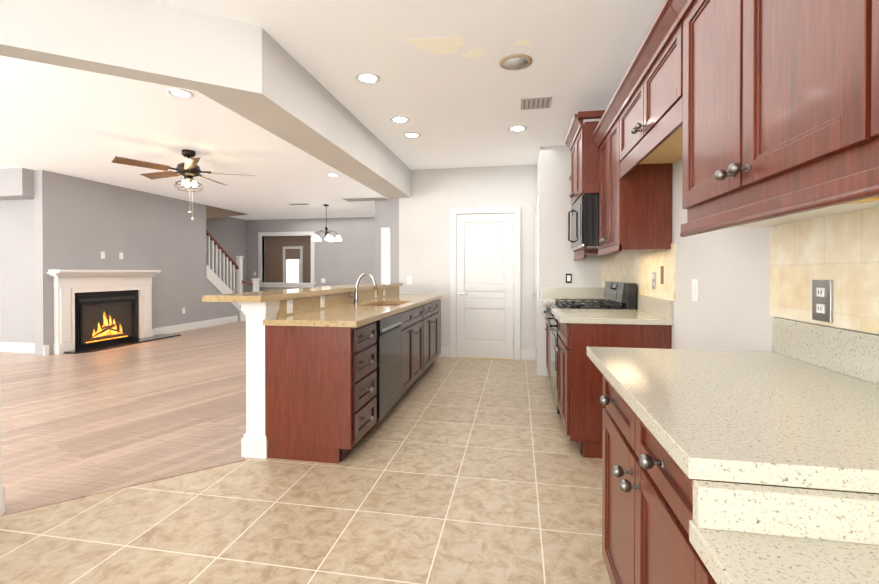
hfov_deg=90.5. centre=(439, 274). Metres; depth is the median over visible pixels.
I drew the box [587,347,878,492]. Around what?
countertop
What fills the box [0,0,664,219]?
ceiling
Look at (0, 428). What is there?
wall
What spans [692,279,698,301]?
light switch
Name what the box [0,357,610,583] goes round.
floor
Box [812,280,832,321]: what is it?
outlet
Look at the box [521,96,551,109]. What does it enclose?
ceiling vent
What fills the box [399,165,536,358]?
wall
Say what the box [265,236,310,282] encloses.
wall
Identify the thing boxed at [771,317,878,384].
backsplash
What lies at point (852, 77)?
upper cabinet
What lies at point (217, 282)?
stairs
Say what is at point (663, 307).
backsplash
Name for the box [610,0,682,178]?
upper cabinet
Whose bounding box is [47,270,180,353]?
fireplace
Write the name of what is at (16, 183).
wall
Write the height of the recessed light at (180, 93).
0.008 m
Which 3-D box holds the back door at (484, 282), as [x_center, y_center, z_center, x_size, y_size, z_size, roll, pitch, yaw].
[0.632,0.116,6.094,0.980,2.125,0.087,0,0,10]
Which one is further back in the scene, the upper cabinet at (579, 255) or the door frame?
the door frame
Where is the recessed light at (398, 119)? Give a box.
[390,116,409,122]
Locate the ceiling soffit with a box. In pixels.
[206,205,247,218]
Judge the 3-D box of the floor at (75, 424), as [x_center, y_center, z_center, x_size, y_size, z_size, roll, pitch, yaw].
[-3.478,1.200,6.581,15.000,0.050,22.000,0,0,10]
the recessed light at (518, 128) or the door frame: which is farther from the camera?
the door frame
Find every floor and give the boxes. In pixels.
[0,321,245,510]
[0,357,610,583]
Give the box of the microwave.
[568,194,598,250]
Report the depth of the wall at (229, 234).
11.67 m
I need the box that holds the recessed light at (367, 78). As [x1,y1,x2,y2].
[355,72,379,83]
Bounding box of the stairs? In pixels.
[206,229,259,320]
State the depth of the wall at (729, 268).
2.09 m
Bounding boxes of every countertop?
[202,281,401,304]
[541,299,607,306]
[553,308,672,326]
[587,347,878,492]
[687,517,878,583]
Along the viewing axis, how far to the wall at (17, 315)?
6.59 m
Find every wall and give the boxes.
[0,168,33,199]
[0,199,34,342]
[0,372,0,485]
[34,170,238,355]
[206,217,246,292]
[247,217,374,291]
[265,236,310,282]
[375,201,378,282]
[378,199,389,282]
[390,198,398,282]
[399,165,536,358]
[537,145,601,374]
[636,156,878,351]
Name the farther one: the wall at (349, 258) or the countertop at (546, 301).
the wall at (349, 258)
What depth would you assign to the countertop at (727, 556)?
0.61 m
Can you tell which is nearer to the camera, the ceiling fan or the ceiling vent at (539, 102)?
the ceiling vent at (539, 102)
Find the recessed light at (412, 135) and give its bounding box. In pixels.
[403,132,420,137]
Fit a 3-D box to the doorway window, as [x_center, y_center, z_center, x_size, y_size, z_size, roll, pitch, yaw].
[-0.686,0.099,8.794,1.010,2.120,0.040,0,0,10]
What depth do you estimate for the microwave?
3.56 m
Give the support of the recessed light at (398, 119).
in the ceiling
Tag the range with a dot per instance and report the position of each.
(619, 295)
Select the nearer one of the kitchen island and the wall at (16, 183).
the kitchen island
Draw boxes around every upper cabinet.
[565,110,604,205]
[569,175,616,260]
[591,102,672,255]
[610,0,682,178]
[678,0,878,231]
[826,0,878,191]
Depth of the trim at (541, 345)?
5.12 m
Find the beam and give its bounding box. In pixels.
[0,0,410,197]
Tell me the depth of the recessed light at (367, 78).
3.32 m
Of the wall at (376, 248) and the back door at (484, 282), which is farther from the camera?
the wall at (376, 248)
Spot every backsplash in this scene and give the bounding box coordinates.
[541,287,600,298]
[601,288,672,318]
[602,207,878,333]
[691,477,878,544]
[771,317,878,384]
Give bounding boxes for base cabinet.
[545,303,556,380]
[557,323,671,457]
[600,373,710,583]
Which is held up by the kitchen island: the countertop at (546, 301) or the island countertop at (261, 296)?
the island countertop at (261, 296)
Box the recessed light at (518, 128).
[508,125,526,131]
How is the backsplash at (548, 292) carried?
attached to the wall at (557, 263)
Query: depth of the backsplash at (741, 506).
0.66 m
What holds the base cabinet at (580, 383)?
on the floor at (447, 470)
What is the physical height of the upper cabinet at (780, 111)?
0.850 m
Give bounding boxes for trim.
[1,457,244,515]
[258,231,315,286]
[537,299,547,375]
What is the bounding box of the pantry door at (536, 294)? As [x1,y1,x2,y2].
[532,197,538,363]
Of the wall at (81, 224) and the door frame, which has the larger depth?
the door frame
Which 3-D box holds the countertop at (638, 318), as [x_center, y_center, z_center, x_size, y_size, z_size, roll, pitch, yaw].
[1.197,0.296,3.167,0.689,0.035,0.747,0,0,10]
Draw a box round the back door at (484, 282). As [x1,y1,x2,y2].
[450,206,519,359]
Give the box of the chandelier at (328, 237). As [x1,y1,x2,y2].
[311,204,341,241]
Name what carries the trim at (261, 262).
attached to the wall at (349, 258)
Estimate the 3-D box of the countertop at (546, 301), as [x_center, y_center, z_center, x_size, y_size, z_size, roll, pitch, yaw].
[1.469,0.285,4.679,0.689,0.035,0.797,0,0,10]
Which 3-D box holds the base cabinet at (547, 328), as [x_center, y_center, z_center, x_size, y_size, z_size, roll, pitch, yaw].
[1.494,0.745,4.677,0.639,0.885,0.797,0,0,10]
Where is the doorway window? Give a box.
[381,228,389,282]
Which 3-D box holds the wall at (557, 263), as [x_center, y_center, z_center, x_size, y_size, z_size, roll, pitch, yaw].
[1.683,-0.168,5.495,0.860,2.700,0.890,0,0,10]
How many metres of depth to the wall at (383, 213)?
8.89 m
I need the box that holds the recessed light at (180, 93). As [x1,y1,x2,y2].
[167,88,192,97]
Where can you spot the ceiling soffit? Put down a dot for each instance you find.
(213, 212)
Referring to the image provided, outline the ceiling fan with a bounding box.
[111,149,255,220]
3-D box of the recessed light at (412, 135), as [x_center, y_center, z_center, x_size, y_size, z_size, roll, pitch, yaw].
[-0.296,-1.508,4.710,0.190,0.008,0.190,0,0,10]
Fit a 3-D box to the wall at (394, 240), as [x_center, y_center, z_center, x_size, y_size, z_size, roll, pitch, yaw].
[-0.447,-0.182,7.550,0.140,2.700,2.400,0,0,10]
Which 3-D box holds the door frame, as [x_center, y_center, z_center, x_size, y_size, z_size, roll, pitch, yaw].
[-5.351,0.035,15.923,0.780,2.150,0.060,0,0,10]
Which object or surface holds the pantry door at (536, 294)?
in the wall at (557, 263)
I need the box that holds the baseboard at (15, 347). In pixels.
[0,315,534,515]
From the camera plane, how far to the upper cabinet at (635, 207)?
2.80 m
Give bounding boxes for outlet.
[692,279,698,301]
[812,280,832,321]
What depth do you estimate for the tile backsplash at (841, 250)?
1.44 m
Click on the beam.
(261, 77)
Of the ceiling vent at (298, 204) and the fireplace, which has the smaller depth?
the fireplace
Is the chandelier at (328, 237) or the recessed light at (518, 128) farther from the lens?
the chandelier at (328, 237)
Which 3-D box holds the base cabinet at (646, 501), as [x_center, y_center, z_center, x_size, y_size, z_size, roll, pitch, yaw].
[0.861,0.770,1.164,0.639,0.885,1.020,0,0,10]
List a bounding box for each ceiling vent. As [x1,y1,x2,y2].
[287,203,310,204]
[342,197,388,201]
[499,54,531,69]
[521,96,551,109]
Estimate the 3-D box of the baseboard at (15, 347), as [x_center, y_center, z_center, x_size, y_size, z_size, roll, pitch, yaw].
[-5.283,1.116,4.061,12.340,0.152,16.400,0,0,10]
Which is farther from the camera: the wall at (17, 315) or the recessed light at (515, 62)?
the wall at (17, 315)
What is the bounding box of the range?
[545,281,635,416]
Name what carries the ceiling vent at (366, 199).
in the ceiling
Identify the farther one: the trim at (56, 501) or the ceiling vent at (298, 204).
the ceiling vent at (298, 204)
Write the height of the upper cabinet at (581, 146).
0.650 m
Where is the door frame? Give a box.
[283,246,302,282]
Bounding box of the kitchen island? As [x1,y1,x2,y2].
[234,285,443,463]

